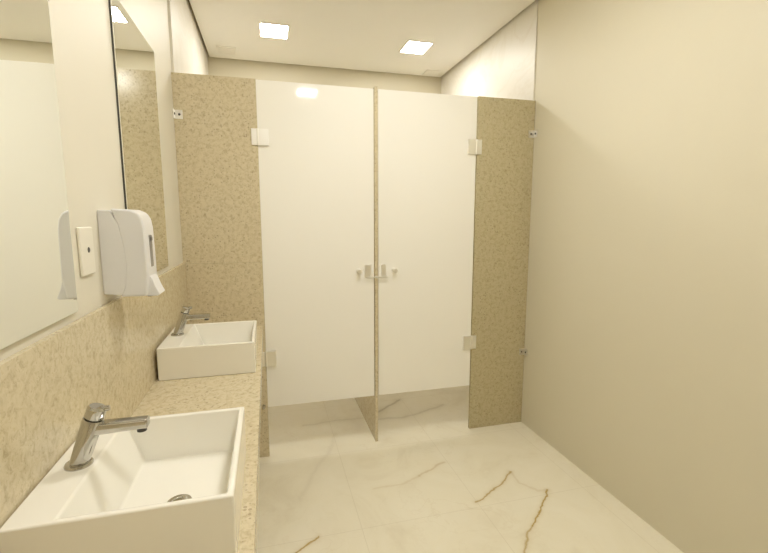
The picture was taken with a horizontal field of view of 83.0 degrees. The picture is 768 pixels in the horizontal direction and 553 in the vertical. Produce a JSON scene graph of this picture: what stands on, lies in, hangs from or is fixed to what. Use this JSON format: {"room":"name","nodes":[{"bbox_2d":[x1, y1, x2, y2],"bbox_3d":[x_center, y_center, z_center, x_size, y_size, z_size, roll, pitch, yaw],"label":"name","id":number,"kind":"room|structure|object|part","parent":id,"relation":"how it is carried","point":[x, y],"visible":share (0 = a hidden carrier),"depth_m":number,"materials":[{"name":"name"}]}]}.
{"room":"public restroom","nodes":[
{"label":"public restroom","id":0,"kind":"room"},
{"bbox_2d":[0,0,207,360],"bbox_3d":[-0.845,-0.162,1.179,0.132,2.900,5.875,-2,8,-15],"label":"wall","id":1,"kind":"structure","parent":0,"point":[80,29],"depth_m":1.24,"materials":[{"name":"beige paint"}]},
{"bbox_2d":[0,0,77,349],"bbox_3d":[-0.668,-0.342,0.715,0.008,0.931,0.553,-2,8,-15],"label":"wall mirror","id":2,"kind":"object","parent":1,"relation":"attached to","point":[38,285],"visible":1,"depth_m":0.85,"materials":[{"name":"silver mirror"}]},
{"bbox_2d":[76,227,95,276],"bbox_3d":[-0.763,-0.065,1.114,0.009,0.123,0.086,-2,8,-15],"label":"outlet plate","id":3,"kind":"object","parent":1,"relation":"attached to","point":[85,244],"visible":1,"depth_m":1.10,"materials":[{"name":"beige plastic"}]},
{"bbox_2d":[0,262,189,527],"bbox_3d":[-0.719,0.303,1.011,0.014,0.384,2.926,-2,8,-15],"label":"backsplash","id":4,"kind":"structure","parent":1,"relation":"attached to","point":[108,355],"depth_m":0.99,"materials":[{"name":"beige stone"}]},
{"bbox_2d":[97,209,164,296],"bbox_3d":[-0.741,-0.069,1.285,0.140,0.260,0.108,-2,8,-15],"label":"soap dispenser","id":5,"kind":"object","parent":1,"relation":"attached to","point":[126,236],"visible":1,"depth_m":1.23,"materials":[{"name":"white plastic"}]},
{"bbox_3d":[-0.691,0.019,1.310,0.036,0.067,0.072,-2,8,-15],"label":"push lever","id":6,"kind":"part","parent":5,"relation":"part of","materials":[{"name":"white plastic"}]},
{"bbox_2d":[108,0,168,271],"bbox_3d":[-0.927,-0.473,1.675,0.008,0.931,0.546,-2,8,-15],"label":"wall mirror","id":7,"kind":"object","parent":1,"relation":"attached to","point":[133,57],"visible":0.75,"depth_m":1.60,"materials":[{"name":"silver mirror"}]},
{"bbox_2d":[131,326,262,552],"bbox_3d":[-0.529,0.521,1.092,0.409,0.070,2.926,-2,8,-15],"label":"countertop","id":8,"kind":"structure","parent":1,"relation":"attached to","point":[165,397],"depth_m":1.47,"materials":[{"name":"beige stone"}]},
{"bbox_2d":[0,407,245,552],"bbox_3d":[-0.498,0.442,0.936,0.362,0.130,0.388,-2,8,-15],"label":"basin","id":9,"kind":"object","parent":8,"relation":"in","point":[175,485],"visible":0.93,"depth_m":0.83,"materials":[{"name":"white ceramic"}]},
{"bbox_2d":[63,403,149,471],"bbox_3d":[-0.569,0.320,0.890,0.160,0.127,0.051,-2,8,-15],"label":"faucet","id":10,"kind":"object","parent":9,"relation":"on","point":[93,424],"visible":1,"depth_m":0.87,"materials":[{"name":"silver metal"}]},
{"bbox_3d":[-0.544,0.307,0.895,0.108,0.024,0.030,-2,8,-15],"label":"spout","id":11,"kind":"part","parent":10,"relation":"part of","materials":[{"name":"silver metal"}]},
{"bbox_2d":[156,320,257,380],"bbox_3d":[-0.749,0.309,1.903,0.362,0.130,0.388,-2,8,-15],"label":"basin","id":12,"kind":"object","parent":8,"relation":"in","point":[220,348],"visible":0.96,"depth_m":1.74,"materials":[{"name":"white ceramic"}]},
{"bbox_2d":[171,306,209,335],"bbox_3d":[-0.832,0.187,1.865,0.160,0.127,0.051,-2,8,-15],"label":"faucet","id":13,"kind":"object","parent":12,"relation":"on","point":[184,315],"visible":1,"depth_m":1.84,"materials":[{"name":"silver metal"}]},
{"bbox_3d":[-0.807,0.173,1.869,0.108,0.024,0.030,-2,8,-15],"label":"spout","id":14,"kind":"part","parent":13,"relation":"part of","materials":[{"name":"silver metal"}]},
{"bbox_2d":[207,54,440,368],"bbox_3d":[-0.492,-0.579,4.223,2.160,2.900,0.120,-2,8,-15],"label":"wall","id":15,"kind":"structure","parent":0,"point":[257,70],"depth_m":3.97,"materials":[{"name":"beige paint"}]},
{"bbox_2d":[189,0,534,76],"bbox_3d":[0.253,-1.549,1.284,2.104,0.020,5.593,-2,8,-15],"label":"ceiling","id":16,"kind":"structure","parent":0,"point":[366,35],"depth_m":3.12,"materials":[{"name":"white paint"}]},
{"bbox_2d":[188,0,207,53],"bbox_3d":[0.251,-1.583,1.279,2.360,0.030,5.835,-2,8,-15],"label":"trim","id":17,"kind":"structure","parent":16,"relation":"attached to","point":[188,0],"depth_m":3.16,"materials":[{"name":"paint"}]},
{"bbox_2d":[258,21,289,39],"bbox_3d":[-0.804,-1.795,3.173,0.214,0.006,0.252,-2,8,-15],"label":"recessed light","id":18,"kind":"object","parent":16,"relation":"in","point":[268,30],"visible":1,"depth_m":3.16,"materials":[{"name":"white paint"}]},
{"bbox_2d":[399,40,433,54],"bbox_3d":[0.257,-1.837,3.484,0.214,0.006,0.252,-2,8,-15],"label":"recessed light","id":19,"kind":"object","parent":16,"relation":"in","point":[411,46],"visible":1,"depth_m":3.48,"materials":[{"name":"white paint"}]},
{"bbox_2d":[422,70,442,76],"bbox_3d":[0.455,-1.921,4.101,0.150,0.008,0.150,-2,8,-15],"label":"ceiling vent","id":20,"kind":"object","parent":16,"relation":"in","point":[434,73],"visible":1,"depth_m":4.10,"materials":[{"name":"white paint"}]},
{"bbox_2d":[257,369,683,552],"bbox_3d":[0.251,1.285,1.673,2.460,0.100,5.935,-2,8,-15],"label":"floor","id":21,"kind":"structure","parent":0,"point":[430,482],"depth_m":2.33,"materials":[{"name":"stone"}]},
{"bbox_2d":[171,72,269,456],"bbox_3d":[-0.901,0.020,2.448,0.420,2.195,0.058,-2,8,-15],"label":"stone wall","id":22,"kind":"structure","parent":21,"relation":"on","point":[214,117],"depth_m":2.39,"materials":[{"name":"beige stone"}]},
{"bbox_2d":[251,80,373,406],"bbox_3d":[-0.394,-0.152,2.562,0.695,1.881,0.044,-2,8,-15],"label":"door","id":23,"kind":"structure","parent":22,"relation":"in","point":[315,142],"depth_m":2.56,"materials":[{"name":"white paint"}]},
{"bbox_3d":[-0.099,-0.035,2.665,0.040,0.075,0.010,-2,8,-15],"label":"latch plate","id":24,"kind":"part","parent":23,"relation":"part of","materials":[{"name":"metal"}]},
{"bbox_2d":[355,86,387,440],"bbox_3d":[-0.246,-0.121,3.443,0.135,2.205,1.619,-2,8,-15],"label":"stone wall","id":25,"kind":"structure","parent":21,"relation":"on","point":[368,405],"depth_m":2.71,"materials":[{"name":"beige stone"}]},
{"bbox_2d":[468,96,537,428],"bbox_3d":[0.787,-0.041,2.895,0.404,2.195,0.058,-2,8,-15],"label":"stone wall","id":26,"kind":"structure","parent":21,"relation":"on","point":[505,126],"depth_m":2.89,"materials":[{"name":"beige stone"}]},
{"bbox_2d":[378,89,481,394],"bbox_3d":[0.294,-0.177,2.744,0.673,1.881,0.044,-2,8,-15],"label":"door","id":27,"kind":"structure","parent":26,"relation":"in","point":[428,145],"depth_m":2.74,"materials":[{"name":"white paint"}]},
{"bbox_3d":[-0.003,-0.038,2.690,0.028,0.075,0.010,-2,8,-15],"label":"latch plate","id":28,"kind":"part","parent":27,"relation":"part of","materials":[{"name":"metal"}]},
{"bbox_2d":[441,0,767,552],"bbox_3d":[1.349,-0.241,1.759,0.126,2.900,5.875,-2,8,-15],"label":"wall","id":29,"kind":"structure","parent":0,"point":[646,360],"depth_m":2.00,"materials":[{"name":"beige paint"}]}
]}

